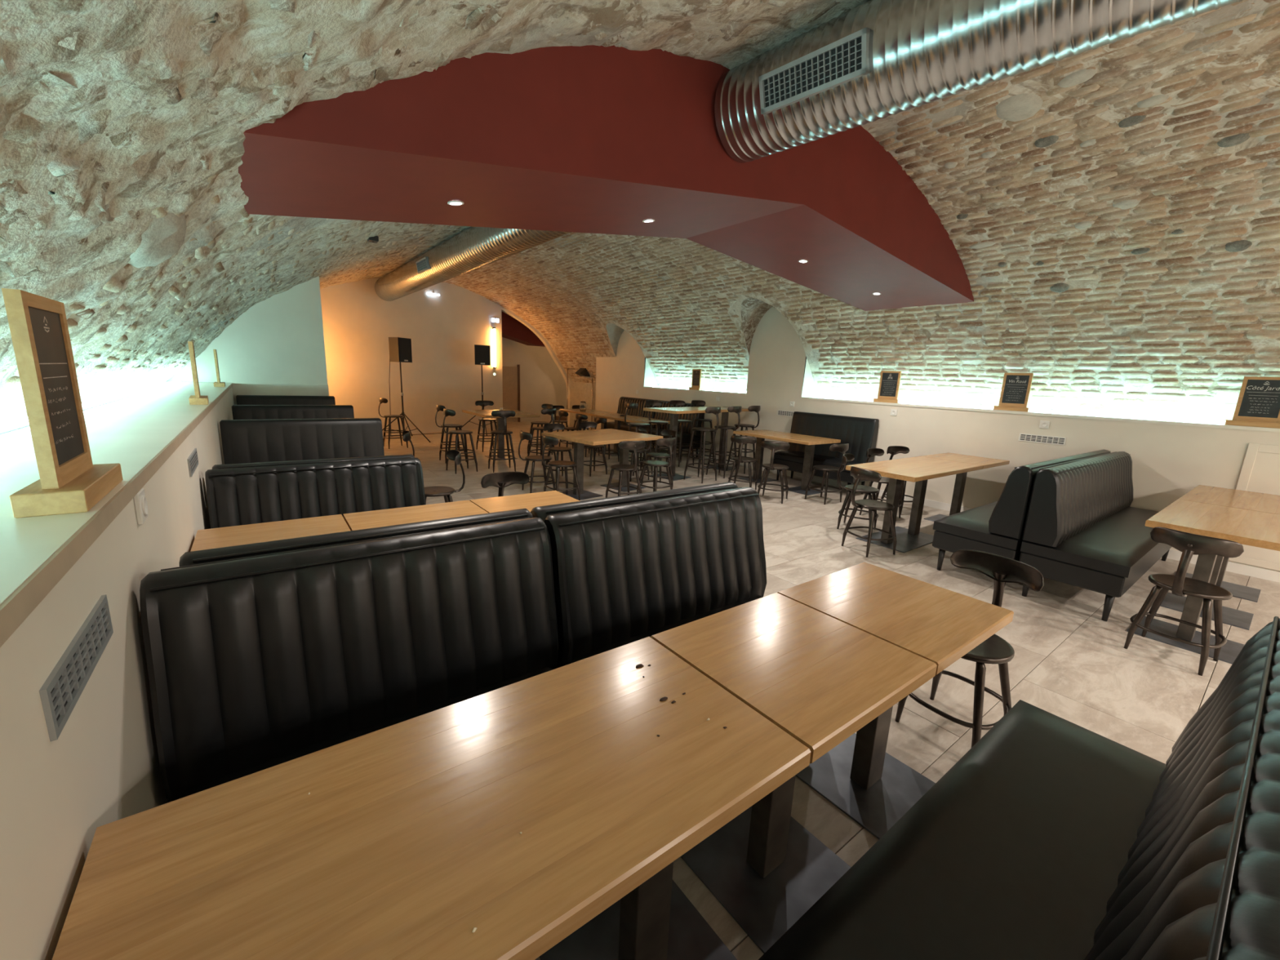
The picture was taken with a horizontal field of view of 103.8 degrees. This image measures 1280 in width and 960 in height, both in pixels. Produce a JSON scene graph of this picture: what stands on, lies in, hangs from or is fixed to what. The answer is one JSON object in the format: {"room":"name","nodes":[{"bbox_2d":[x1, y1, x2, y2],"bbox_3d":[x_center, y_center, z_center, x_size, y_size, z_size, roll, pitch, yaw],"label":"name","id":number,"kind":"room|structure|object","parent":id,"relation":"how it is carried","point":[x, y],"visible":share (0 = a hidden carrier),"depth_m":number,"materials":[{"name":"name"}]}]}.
{"room":"restaurant","nodes":[
{"label":"restaurant","id":0,"kind":"room"},
{"bbox_2d":[0,387,234,959],"bbox_3d":[-1.748,0.495,1.823,0.150,1.155,13.150,-6,14,-36],"label":"wall","id":1,"kind":"structure","parent":0,"point":[103,767],"depth_m":0.84,"materials":[{"name":"beige paint"}]},
{"bbox_2d":[39,595,113,742],"bbox_3d":[-0.959,0.303,0.863,0.007,0.082,0.370,-6,14,-36],"label":"air vent","id":2,"kind":"object","parent":1,"relation":"in","point":[61,691],"visible":1,"depth_m":0.82,"materials":[{"name":"grey metal"}]},
{"bbox_2d":[0,382,231,604],"bbox_3d":[-1.940,-0.065,1.542,0.699,0.034,13.150,-6,14,-36],"label":"ledge","id":3,"kind":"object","parent":1,"relation":"attached to","point":[131,432],"depth_m":1.59,"materials":[{"name":"white paint"}]},
{"bbox_2d":[1,288,123,518],"bbox_3d":[-1.235,-0.169,1.065,0.097,0.420,0.340,-6,14,-36],"label":"chalkboard","id":4,"kind":"object","parent":3,"relation":"on","point":[68,482],"visible":1,"depth_m":1.00,"materials":[{"name":"brown wood"}]},
{"bbox_2d":[0,379,182,434],"bbox_3d":[-2.069,-0.078,1.421,0.034,0.030,13.080,-6,14,-36],"label":"led strip","id":5,"kind":"object","parent":3,"relation":"on","point":[6,427],"visible":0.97,"depth_m":3.10,"materials":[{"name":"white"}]},
{"bbox_2d":[187,341,208,404],"bbox_3d":[-3.120,-0.752,3.520,0.097,0.420,0.340,-7,15,-39],"label":"chalkboard","id":6,"kind":"object","parent":3,"relation":"on","point":[197,399],"visible":1,"depth_m":3.43,"materials":[{"name":"brown wood"}]},
{"bbox_2d":[0,382,232,647],"bbox_3d":[-1.656,-0.091,1.750,0.006,0.039,13.145,-6,14,-36],"label":"trim","id":7,"kind":"structure","parent":1,"relation":"attached to","point":[26,597],"depth_m":0.86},
{"bbox_2d":[133,488,148,524],"bbox_3d":[-1.339,0.070,1.349,0.016,0.084,0.086,-6,14,-36],"label":"wall socket","id":8,"kind":"object","parent":1,"relation":"attached to","point":[140,504],"visible":0.95,"depth_m":1.32,"materials":[{"name":"white plastic"}]},
{"bbox_2d":[186,448,198,476],"bbox_3d":[-2.161,-0.088,2.425,0.007,0.082,0.370,-6,14,-36],"label":"air vent","id":9,"kind":"object","parent":1,"relation":"in","point":[193,460],"visible":1,"depth_m":2.39,"materials":[{"name":"grey metal"}]},
{"bbox_2d":[168,275,328,385],"bbox_3d":[-5.429,-2.150,6.900,1.820,1.609,0.050,-6,14,-36],"label":"wall","id":10,"kind":"structure","parent":0,"point":[279,339],"depth_m":7.10,"materials":[{"name":"beige paint"}]},
{"bbox_2d":[231,382,328,404],"bbox_3d":[-6.171,-1.106,8.631,1.135,1.190,3.350,-6,14,-36],"label":"wall","id":11,"kind":"structure","parent":0,"point":[238,388],"depth_m":7.19,"materials":[{"name":"beige paint"}]},
{"bbox_2d":[320,277,502,435],"bbox_3d":[-5.136,-2.867,11.596,0.240,3.535,4.694,11,14,36],"label":"wall","id":12,"kind":"structure","parent":0,"point":[444,330],"depth_m":11.43,"materials":[{"name":"beige paint"}]},
{"bbox_2d":[502,337,555,422],"bbox_3d":[-3.676,-3.215,15.306,2.350,2.850,0.250,-6,14,-36],"label":"wall","id":13,"kind":"structure","parent":0,"point":[536,388],"depth_m":15.46,"materials":[{"name":"beige paint"}]},
{"bbox_2d":[502,364,519,422],"bbox_3d":[-3.948,-2.593,15.031,0.740,1.720,0.081,-6,14,-36],"label":"door","id":14,"kind":"structure","parent":13,"relation":"in","point":[510,375],"depth_m":15.08,"materials":[{"name":"brown wood"}]},
{"bbox_2d":[512,340,566,415],"bbox_3d":[-3.014,-3.618,16.039,4.350,3.400,3.550,-6,14,-36],"label":"wall","id":15,"kind":"structure","parent":0,"point":[540,355],"depth_m":17.89,"materials":[{"name":"beige paint"}]},
{"bbox_2d":[569,382,595,430],"bbox_3d":[-1.388,-2.087,14.014,0.120,1.350,2.120,-6,14,-36],"label":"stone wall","id":16,"kind":"structure","parent":0,"point":[580,392],"depth_m":14.22,"materials":[{"name":"grey paint"}]},
{"bbox_2d":[0,0,1279,421],"bbox_3d":[-0.110,-1.946,5.253,8.280,2.314,17.442,-6,14,-36],"label":"ceiling","id":17,"kind":"structure","parent":0,"point":[1110,213],"depth_m":3.48,"materials":[{"name":"stone"}]},
{"bbox_2d":[374,226,572,301],"bbox_3d":[-2.776,-3.266,7.385,0.510,0.476,8.457,-7,15,-38],"label":"ventilation duct","id":18,"kind":"object","parent":17,"relation":"attached to","point":[473,248],"visible":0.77,"depth_m":6.74,"materials":[{"name":"metal"}]},
{"bbox_2d":[415,256,430,273],"bbox_3d":[-3.352,-3.332,7.782,0.100,0.180,0.540,-7,15,-38],"label":"grille","id":19,"kind":"object","parent":18,"relation":"attached to","point":[423,266],"depth_m":7.75,"materials":[{"name":"grey metal"}]},
{"bbox_2d":[238,44,973,311],"bbox_3d":[0.828,-2.243,4.138,6.730,1.215,1.290,-6,14,-36],"label":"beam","id":20,"kind":"structure","parent":17,"relation":"attached to","point":[591,139],"depth_m":2.82,"materials":[{"name":"paint"}]},
{"bbox_2d":[714,0,1243,163],"bbox_3d":[2.645,-1.750,1.032,0.535,0.498,5.934,-8,16,-43],"label":"ventilation duct","id":21,"kind":"object","parent":17,"relation":"attached to","point":[876,60],"visible":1,"depth_m":2.31,"materials":[{"name":"metal"}]},
{"bbox_2d":[758,26,870,114],"bbox_3d":[0.881,-2.068,2.563,0.119,0.184,0.580,-8,16,-43],"label":"grille","id":22,"kind":"object","parent":21,"relation":"attached to","point":[837,67],"depth_m":2.53,"materials":[{"name":"grey metal"}]},
{"bbox_2d":[382,421,1279,959],"bbox_3d":[-0.773,-0.054,7.733,11.248,0.060,21.400,-6,14,-36],"label":"floor","id":23,"kind":"structure","parent":0,"point":[1068,663],"depth_m":3.20,"materials":[{"name":"tile"}]},
{"bbox_2d":[190,514,350,551],"bbox_3d":[-1.603,0.617,2.264,0.556,0.750,0.560,-6,14,-36],"label":"table","id":24,"kind":"object","parent":23,"relation":"on","point":[220,537],"visible":0.3,"depth_m":2.26,"materials":[{"name":"wood"}]},
{"bbox_2d":[235,395,335,404],"bbox_3d":[-4.941,-0.662,7.118,1.160,1.030,0.596,-6,14,-36],"label":"banquette","id":25,"kind":"object","parent":23,"relation":"on","point":[241,399],"visible":0.28,"depth_m":7.15,"materials":[{"name":"black leather"}]},
{"bbox_2d":[231,404,354,419],"bbox_3d":[-3.834,-0.315,5.677,1.150,1.020,0.596,-6,14,-36],"label":"banquette","id":26,"kind":"object","parent":23,"relation":"on","point":[239,411],"visible":0.29,"depth_m":5.71,"materials":[{"name":"black leather"}]},
{"bbox_2d":[219,417,384,464],"bbox_3d":[-2.787,0.014,4.289,1.170,1.020,0.596,-6,14,-36],"label":"banquette","id":27,"kind":"object","parent":23,"relation":"on","point":[243,441],"visible":0.44,"depth_m":4.32,"materials":[{"name":"black leather"}]},
{"bbox_2d":[212,453,414,469],"bbox_3d":[-2.097,0.284,3.340,1.040,0.930,0.596,-6,14,-36],"label":"banquette","id":28,"kind":"object","parent":23,"relation":"on","point":[396,456],"visible":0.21,"depth_m":3.00,"materials":[{"name":"black leather"}]},
{"bbox_2d":[204,457,426,528],"bbox_3d":[-1.739,0.398,2.857,1.060,0.930,0.596,-6,14,-36],"label":"banquette","id":29,"kind":"object","parent":23,"relation":"on","point":[237,496],"visible":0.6,"depth_m":2.85,"materials":[{"name":"black leather"}]},
{"bbox_2d":[139,517,558,803],"bbox_3d":[-0.664,0.708,1.446,1.065,0.980,0.596,-6,14,-36],"label":"banquette","id":30,"kind":"object","parent":23,"relation":"on","point":[255,664],"visible":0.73,"depth_m":1.40,"materials":[{"name":"black leather"}]},
{"bbox_2d":[178,508,533,566],"bbox_3d":[-1.003,0.591,1.944,1.020,0.980,0.596,-6,14,-36],"label":"banquette","id":31,"kind":"object","parent":23,"relation":"on","point":[199,557],"visible":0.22,"depth_m":1.56,"materials":[{"name":"black leather"}]},
{"bbox_2d":[377,397,408,448],"bbox_3d":[-4.661,-1.077,9.440,0.457,0.937,0.393,-8,16,-42],"label":"stool","id":32,"kind":"object","parent":23,"relation":"on","point":[382,400],"visible":0.94,"depth_m":9.42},
{"bbox_2d":[382,362,430,442],"bbox_3d":[-4.795,-1.619,10.400,1.032,1.600,1.173,6,12,17],"label":"speaker stand","id":33,"kind":"object","parent":23,"relation":"on","point":[401,393],"visible":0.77,"depth_m":10.42,"materials":[{"name":"black metal"}]},
{"bbox_2d":[388,337,412,362],"bbox_3d":[-4.901,-2.651,10.229,0.299,0.480,0.360,6,12,17],"label":"loudspeaker","id":34,"kind":"object","parent":33,"relation":"on","point":[400,348],"visible":1,"depth_m":10.12,"materials":[{"name":"black plastic"}]},
{"bbox_2d":[398,337,412,361],"bbox_3d":[-4.767,-2.637,10.188,0.011,0.450,0.330,6,12,17],"label":"grille","id":35,"kind":"object","parent":34,"relation":"attached to","point":[405,354],"depth_m":10.17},
{"bbox_2d":[342,500,488,530],"bbox_3d":[-1.118,0.564,2.624,0.642,0.750,0.560,-6,14,-36],"label":"table","id":36,"kind":"object","parent":23,"relation":"on","point":[404,515],"visible":0.22,"depth_m":2.61,"materials":[{"name":"wood"}]},
{"bbox_2d":[52,636,810,959],"bbox_3d":[-0.277,0.931,1.009,1.168,0.750,0.560,-6,14,-36],"label":"table","id":37,"kind":"object","parent":23,"relation":"on","point":[406,840],"visible":1,"depth_m":0.85,"materials":[{"name":"wood"}]},
{"bbox_2d":[424,449,465,502],"bbox_3d":[-1.787,0.142,4.457,0.454,0.787,0.387,-5,14,-31],"label":"stool","id":38,"kind":"object","parent":23,"relation":"on","point":[435,491],"visible":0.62,"depth_m":4.46,"materials":[{"name":"black metal"}]},
{"bbox_2d":[435,404,466,462],"bbox_3d":[-3.126,-0.770,8.258,0.457,0.937,0.393,-6,14,-36],"label":"stool","id":39,"kind":"object","parent":23,"relation":"on","point":[439,407],"visible":0.88,"depth_m":8.21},
{"bbox_2d":[442,408,477,474],"bbox_3d":[-2.697,-0.591,7.471,0.457,0.937,0.393,-8,16,-42],"label":"stool","id":40,"kind":"object","parent":23,"relation":"on","point":[446,412],"visible":0.9,"depth_m":7.46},
{"bbox_2d":[457,364,496,435],"bbox_3d":[-3.767,-1.939,12.098,1.173,1.630,1.032,-3,13,-25],"label":"speaker stand","id":41,"kind":"object","parent":23,"relation":"on","point":[482,393],"visible":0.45,"depth_m":12.20,"materials":[{"name":"black metal"}]},
{"bbox_2d":[474,344,490,365],"bbox_3d":[-3.797,-2.992,12.022,0.360,0.460,0.299,-3,13,-25],"label":"loudspeaker","id":42,"kind":"object","parent":41,"relation":"on","point":[482,353],"visible":1,"depth_m":11.89,"materials":[{"name":"black plastic"}]},
{"bbox_2d":[475,400,497,452],"bbox_3d":[-2.928,-1.038,9.606,0.393,0.937,0.457,-6,14,-36],"label":"stool","id":43,"kind":"object","parent":23,"relation":"on","point":[483,403],"visible":0.86,"depth_m":9.61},
{"bbox_2d":[462,409,539,460],"bbox_3d":[-2.459,-0.792,8.842,0.940,0.800,1.180,-6,14,-36],"label":"table","id":44,"kind":"object","parent":23,"relation":"on","point":[482,413],"visible":0.7,"depth_m":8.78,"materials":[{"name":"wood"}]},
{"bbox_2d":[488,410,515,472],"bbox_3d":[-2.109,-0.605,7.665,0.393,0.937,0.457,-4,13,-28],"label":"stool","id":45,"kind":"object","parent":23,"relation":"on","point":[503,414],"visible":1,"depth_m":7.56,"materials":[{"name":"black metal"}]},
{"bbox_2d":[480,471,529,497],"bbox_3d":[-0.905,0.362,3.565,0.387,0.787,0.454,-6,14,-36],"label":"stool","id":46,"kind":"object","parent":23,"relation":"on","point":[501,480],"visible":0.29,"depth_m":3.65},
{"bbox_2d":[469,490,579,512],"bbox_3d":[-0.630,0.511,2.986,0.562,0.750,0.560,-6,14,-36],"label":"table","id":47,"kind":"object","parent":23,"relation":"on","point":[528,501],"visible":0.27,"depth_m":2.98,"materials":[{"name":"wood"}]},
{"bbox_2d":[518,430,555,493],"bbox_3d":[-1.322,-0.231,6.376,0.454,0.787,0.387,-5,14,-31],"label":"stool","id":48,"kind":"object","parent":23,"relation":"on","point":[523,435],"visible":0.87,"depth_m":6.26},
{"bbox_2d":[527,404,552,455],"bbox_3d":[-1.847,-0.948,9.395,0.457,0.937,0.393,-8,16,-42],"label":"stool","id":49,"kind":"object","parent":23,"relation":"on","point":[544,406],"visible":0.7,"depth_m":9.38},
{"bbox_2d":[527,408,555,465],"bbox_3d":[-1.628,-0.744,8.440,0.457,0.937,0.393,9,13,30],"label":"stool","id":50,"kind":"object","parent":23,"relation":"on","point":[552,411],"visible":0.8,"depth_m":8.32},
{"bbox_2d":[543,423,573,478],"bbox_3d":[-1.179,-0.405,7.252,0.387,0.787,0.454,-8,16,-42],"label":"stool","id":51,"kind":"object","parent":23,"relation":"on","point":[550,427],"visible":0.82,"depth_m":7.25,"materials":[{"name":"black metal"}]},
{"bbox_2d":[542,434,580,500],"bbox_3d":[-0.969,-0.148,6.046,0.454,0.787,0.387,-6,14,-36],"label":"stool","id":52,"kind":"object","parent":23,"relation":"on","point":[547,440],"visible":0.98,"depth_m":6.00,"materials":[{"name":"black metal"}]},
{"bbox_2d":[560,408,624,452],"bbox_3d":[-1.045,-1.080,10.667,0.680,0.750,1.520,-6,14,-36],"label":"table","id":53,"kind":"object","parent":23,"relation":"on","point":[588,411],"visible":0.49,"depth_m":10.38,"materials":[{"name":"wood"}]},
{"bbox_2d":[577,422,607,476],"bbox_3d":[-0.749,-0.489,7.755,0.387,0.787,0.454,-8,16,-42],"label":"stool","id":54,"kind":"object","parent":23,"relation":"on","point":[584,425],"visible":0.77,"depth_m":7.75,"materials":[{"name":"black metal"}]},
{"bbox_2d":[541,428,662,500],"bbox_3d":[-0.496,-0.226,6.609,1.020,0.750,1.219,13,16,42],"label":"table","id":55,"kind":"object","parent":23,"relation":"on","point":[606,436],"visible":0.86,"depth_m":6.37,"materials":[{"name":"wood"}]},
{"bbox_2d":[605,440,645,497],"bbox_3d":[-0.166,-0.098,5.965,0.387,0.787,0.454,-5,14,-31],"label":"stool","id":56,"kind":"object","parent":23,"relation":"on","point":[634,446],"visible":0.94,"depth_m":5.84,"materials":[{"name":"black metal"}]},
{"bbox_2d":[606,396,657,448],"bbox_3d":[-0.233,-1.300,11.188,0.596,1.040,1.360,-6,14,-36],"label":"banquette","id":57,"kind":"object","parent":23,"relation":"on","point":[638,411],"visible":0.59,"depth_m":11.17,"materials":[{"name":"black leather"}]},
{"bbox_2d":[595,414,670,463],"bbox_3d":[-0.150,-0.794,9.453,0.680,0.750,1.510,-6,14,-36],"label":"table","id":58,"kind":"object","parent":23,"relation":"on","point":[631,419],"visible":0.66,"depth_m":9.40,"materials":[{"name":"wood"}]},
{"bbox_2d":[530,481,737,520],"bbox_3d":[-0.123,0.495,2.597,1.140,0.980,0.596,-6,14,-36],"label":"banquette","id":59,"kind":"object","parent":23,"relation":"on","point":[541,512],"visible":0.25,"depth_m":2.20,"materials":[{"name":"black leather"}]},
{"bbox_2d":[624,401,653,475],"bbox_3d":[-0.045,-0.656,7.870,0.465,1.127,0.409,-5,14,-31],"label":"stool","id":60,"kind":"object","parent":23,"relation":"on","point":[628,405],"visible":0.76,"depth_m":7.73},
{"bbox_2d":[628,425,652,481],"bbox_3d":[-0.042,-0.407,7.500,0.454,0.787,0.387,-5,14,-31],"label":"stool","id":61,"kind":"object","parent":23,"relation":"on","point":[647,429],"visible":0.52,"depth_m":7.49,"materials":[{"name":"metal"}]},
{"bbox_2d":[543,487,766,668],"bbox_3d":[0.236,0.609,2.114,1.140,0.980,0.596,-6,14,-36],"label":"banquette","id":62,"kind":"object","parent":23,"relation":"on","point":[624,574],"visible":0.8,"depth_m":2.07,"materials":[{"name":"black leather"}]},
{"bbox_2d":[641,400,669,466],"bbox_3d":[0.282,-0.759,8.437,0.409,1.127,0.465,-6,14,-36],"label":"stool","id":63,"kind":"object","parent":23,"relation":"on","point":[651,403],"visible":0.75,"depth_m":8.47,"materials":[{"name":"metal"}]},
{"bbox_2d":[636,437,675,493],"bbox_3d":[0.225,-0.161,6.353,0.454,0.787,0.387,13,16,43],"label":"stool","id":64,"kind":"object","parent":23,"relation":"on","point":[669,442],"visible":0.96,"depth_m":6.24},
{"bbox_2d":[641,429,676,485],"bbox_3d":[0.287,-0.305,7.072,0.454,0.787,0.387,-5,14,-31],"label":"stool","id":65,"kind":"object","parent":23,"relation":"on","point":[672,433],"visible":0.84,"depth_m":7.08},
{"bbox_2d":[637,400,704,457],"bbox_3d":[0.593,-1.045,10.112,0.596,1.040,1.360,-6,14,-36],"label":"banquette","id":66,"kind":"object","parent":23,"relation":"on","point":[659,415],"visible":0.44,"depth_m":9.84,"materials":[{"name":"black leather"}]},
{"bbox_2d":[666,400,693,466],"bbox_3d":[0.718,-0.832,8.883,0.409,1.127,0.465,-6,14,-36],"label":"stool","id":67,"kind":"object","parent":23,"relation":"on","point":[674,403],"visible":0.77,"depth_m":8.87,"materials":[{"name":"metal"}]},
{"bbox_2d":[643,406,749,480],"bbox_3d":[0.978,-0.647,8.224,0.650,1.050,2.080,13,16,42],"label":"table","id":68,"kind":"object","parent":23,"relation":"on","point":[674,411],"visible":0.7,"depth_m":7.77,"materials":[{"name":"brown wood"}]},
{"bbox_2d":[687,400,714,462],"bbox_3d":[1.135,-0.897,9.290,0.409,1.127,0.465,-6,14,-36],"label":"stool","id":69,"kind":"object","parent":23,"relation":"on","point":[695,402],"visible":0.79,"depth_m":9.28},
{"bbox_2d":[684,406,720,483],"bbox_3d":[0.961,-0.543,7.527,0.465,1.127,0.409,13,16,43],"label":"stool","id":70,"kind":"object","parent":23,"relation":"on","point":[716,411],"visible":1,"depth_m":7.50,"materials":[{"name":"black metal"}]},
{"bbox_2d":[706,405,742,478],"bbox_3d":[1.363,-0.620,7.985,0.465,1.127,0.409,13,16,43],"label":"stool","id":71,"kind":"object","parent":23,"relation":"on","point":[737,410],"visible":0.88,"depth_m":7.89,"materials":[{"name":"black metal"}]},
{"bbox_2d":[728,435,757,489],"bbox_3d":[1.438,-0.233,6.957,0.387,0.787,0.454,8,13,26],"label":"stool","id":72,"kind":"object","parent":23,"relation":"on","point":[741,440],"visible":0.98,"depth_m":6.83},
{"bbox_2d":[726,405,760,474],"bbox_3d":[1.766,-0.697,8.443,0.465,1.127,0.409,12,15,40],"label":"stool","id":73,"kind":"object","parent":23,"relation":"on","point":[752,408],"visible":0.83,"depth_m":8.32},
{"bbox_2d":[757,440,789,503],"bbox_3d":[1.739,-0.123,6.483,0.387,0.787,0.454,8,13,26],"label":"stool","id":74,"kind":"object","parent":23,"relation":"on","point":[773,446],"visible":0.98,"depth_m":6.37,"materials":[{"name":"black metal"}]},
{"bbox_2d":[733,429,840,495],"bbox_3d":[2.129,-0.296,7.498,0.760,0.750,1.350,-6,14,-36],"label":"table","id":75,"kind":"object","parent":23,"relation":"on","point":[810,442],"visible":0.88,"depth_m":7.20,"materials":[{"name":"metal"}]},
{"bbox_2d":[650,592,937,953],"bbox_3d":[0.416,0.855,1.523,0.580,0.750,0.560,-6,14,-36],"label":"table","id":76,"kind":"object","parent":23,"relation":"on","point":[819,677],"visible":0.76,"depth_m":1.46,"materials":[{"name":"wood"}]},
{"bbox_2d":[773,411,879,493],"bbox_3d":[2.699,-0.425,7.450,0.496,1.070,1.360,-6,14,-36],"label":"banquette","id":77,"kind":"object","parent":23,"relation":"on","point":[860,433],"visible":0.79,"depth_m":7.34,"materials":[{"name":"black leather"}]},
{"bbox_2d":[804,443,848,504],"bbox_3d":[2.457,-0.104,6.540,0.387,0.787,0.454,-5,14,-31],"label":"stool","id":78,"kind":"object","parent":23,"relation":"on","point":[842,448],"visible":0.94,"depth_m":6.46,"materials":[{"name":"black metal"}]},
{"bbox_2d":[836,453,879,528],"bbox_3d":[2.322,0.135,5.346,0.454,0.787,0.387,10,14,33],"label":"stool","id":79,"kind":"object","parent":23,"relation":"on","point":[847,457],"visible":0.87,"depth_m":5.33,"materials":[{"name":"black metal"}]},
{"bbox_2d":[841,466,896,557],"bbox_3d":[2.124,0.275,4.622,0.454,0.787,0.387,-2,12,-19],"label":"stool","id":80,"kind":"object","parent":23,"relation":"on","point":[859,474],"visible":1,"depth_m":4.53,"materials":[{"name":"black metal"}]},
{"bbox_2d":[859,448,902,518],"bbox_3d":[2.846,0.042,5.908,0.387,0.787,0.454,-6,14,-36],"label":"stool","id":81,"kind":"object","parent":23,"relation":"on","point":[871,452],"visible":0.53,"depth_m":5.98,"materials":[{"name":"black metal"}]},
{"bbox_2d":[777,562,1013,839],"bbox_3d":[0.893,0.803,1.877,0.593,0.750,0.560,-6,14,-36],"label":"table","id":82,"kind":"object","parent":23,"relation":"on","point":[872,787],"visible":0.68,"depth_m":1.84,"materials":[{"name":"wood"}]},
{"bbox_2d":[880,445,913,515],"bbox_3d":[3.259,-0.008,6.237,0.387,0.787,0.454,-2,12,-20],"label":"stool","id":83,"kind":"object","parent":23,"relation":"on","point":[892,450],"visible":0.44,"depth_m":6.33,"materials":[{"name":"metal"}]},
{"bbox_2d":[845,456,982,552],"bbox_3d":[2.770,0.220,5.111,1.500,0.750,0.650,-6,14,-36],"label":"table","id":84,"kind":"object","parent":23,"relation":"on","point":[919,469],"visible":0.9,"depth_m":4.95,"materials":[{"name":"wood"}]},
{"bbox_2d":[921,452,1009,521],"bbox_3d":[3.678,0.121,5.784,0.750,0.750,0.650,-6,14,-36],"label":"table","id":85,"kind":"object","parent":23,"relation":"on","point":[960,481],"visible":0.68,"depth_m":5.75,"materials":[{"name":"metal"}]},
{"bbox_2d":[894,549,1044,748],"bbox_3d":[1.447,0.741,2.208,0.454,0.787,0.387,-5,14,-34],"label":"stool","id":86,"kind":"object","parent":23,"relation":"on","point":[994,650],"visible":0.65,"depth_m":2.17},
{"bbox_2d":[758,616,1279,959],"bbox_3d":[0.617,0.881,0.865,2.320,0.980,0.596,-6,14,-36],"label":"banquette","id":87,"kind":"object","parent":23,"relation":"on","point":[1052,837],"visible":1,"depth_m":1.02,"materials":[{"name":"black leather"}]},
{"bbox_2d":[932,448,1111,586],"bbox_3d":[3.603,0.230,4.663,2.400,0.980,0.596,-6,14,-36],"label":"banquette","id":88,"kind":"object","parent":23,"relation":"on","point":[997,527],"visible":0.58,"depth_m":3.87,"materials":[{"name":"black leather"}]},
{"bbox_2d":[1018,451,1171,621],"bbox_3d":[3.969,0.343,4.186,2.400,0.980,0.596,-6,14,-36],"label":"banquette","id":89,"kind":"object","parent":23,"relation":"on","point":[1082,530],"visible":0.97,"depth_m":3.65,"materials":[{"name":"black leather"}]},
{"bbox_2d":[1124,526,1244,675],"bbox_3d":[3.176,0.668,2.922,0.454,0.787,0.387,-5,14,-31],"label":"stool","id":90,"kind":"object","parent":23,"relation":"on","point":[1189,544],"visible":1,"depth_m":2.83,"materials":[{"name":"black metal"}]},
{"bbox_2d":[1126,499,1279,664],"bbox_3d":[3.836,0.619,3.387,1.205,0.750,0.560,-6,14,-36],"label":"table","id":91,"kind":"object","parent":23,"relation":"on","point":[1259,529],"visible":0.78,"depth_m":3.19,"materials":[{"name":"wood"}]},
{"bbox_2d":[1173,484,1279,602],"bbox_3d":[4.796,0.514,4.100,1.190,0.750,0.560,-6,14,-36],"label":"table","id":92,"kind":"object","parent":23,"relation":"on","point":[1245,500],"visible":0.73,"depth_m":4.04,"materials":[{"name":"wood"}]},
{"bbox_2d":[595,306,1279,571],"bbox_3d":[3.639,-1.153,6.934,0.454,2.780,15.280,-6,14,-36],"label":"wall","id":93,"kind":"structure","parent":0,"point":[1169,461],"depth_m":6.25,"materials":[{"name":"beige paint"}]},
{"bbox_2d":[651,443,1279,582],"bbox_3d":[3.395,0.184,7.064,0.013,0.090,15.280,-6,14,-36],"label":"baseboard","id":94,"kind":"structure","parent":93,"relation":"attached to","point":[1261,573],"depth_m":4.82,"materials":[{"name":"white tile"}]},
{"bbox_2d":[800,396,1279,432],"bbox_3d":[4.218,-0.869,6.189,0.472,0.030,4.920,-6,14,-36],"label":"trim","id":95,"kind":"structure","parent":93,"relation":"attached to","point":[1057,415],"depth_m":5.32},
{"bbox_2d":[873,370,901,403],"bbox_3d":[3.450,-1.292,6.948,0.097,0.430,0.345,-6,14,-36],"label":"chalkboard","id":96,"kind":"object","parent":95,"relation":"on","point":[890,380],"visible":0.99,"depth_m":6.94,"materials":[{"name":"brown wood"}]},
{"bbox_2d":[993,373,1033,411],"bbox_3d":[4.335,-1.018,5.794,0.097,0.430,0.345,-6,14,-36],"label":"chalkboard","id":97,"kind":"object","parent":95,"relation":"on","point":[1015,388],"visible":1,"depth_m":5.78,"materials":[{"name":"brown wood"}]},
{"bbox_2d":[812,395,1225,424],"bbox_3d":[4.216,-0.894,6.162,0.034,0.030,4.830,-6,14,-36],"label":"led strip","id":98,"kind":"object","parent":95,"relation":"on","point":[1221,422],"visible":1,"depth_m":5.46,"materials":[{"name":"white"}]},
{"bbox_2d":[1224,376,1279,428],"bbox_3d":[5.425,-0.681,4.376,0.097,0.430,0.345,-6,14,-36],"label":"chalkboard","id":99,"kind":"object","parent":95,"relation":"on","point":[1258,404],"visible":1,"depth_m":4.38,"materials":[{"name":"brown wood"}]},
{"bbox_2d":[1018,433,1066,445],"bbox_3d":[4.450,-0.453,5.554,0.007,0.085,0.420,-6,14,-36],"label":"air vent","id":100,"kind":"object","parent":93,"relation":"in","point":[1023,437],"visible":1,"depth_m":5.55,"materials":[{"name":"white plastic"}]},
{"bbox_2d":[1228,443,1279,570],"bbox_3d":[5.686,0.313,3.992,0.018,1.060,1.280,-6,14,-36],"label":"access panel","id":101,"kind":"object","parent":93,"relation":"attached to","point":[1260,473],"visible":0.38,"depth_m":4.35,"materials":[{"name":"beige paint"}]},
{"bbox_3d":[-1.142,-3.400,15.360,2.200,3.400,0.150,-6,14,-36],"label":"wall","id":102,"kind":"structure","parent":0,"visible":0},
{"bbox_2d":[501,306,569,425],"bbox_3d":[-2.757,-3.283,14.141,2.650,3.625,0.160,-6,14,-36],"label":"trim","id":103,"kind":"structure","parent":102,"relation":"attached to","point":[526,324],"depth_m":14.10,"materials":[{"name":"beige paint"}]},
{"bbox_3d":[-3.041,-5.320,15.614,4.600,0.100,3.550,-6,14,-36],"label":"ceiling","id":104,"kind":"structure","parent":0,"visible":0},
{"bbox_2d":[501,311,545,346],"bbox_3d":[-3.356,-4.530,14.681,2.350,1.100,0.580,-6,14,-36],"label":"beam corridor","id":105,"kind":"structure","parent":104,"relation":"attached to","point":[513,329],"depth_m":14.32,"materials":[{"name":"paint"}]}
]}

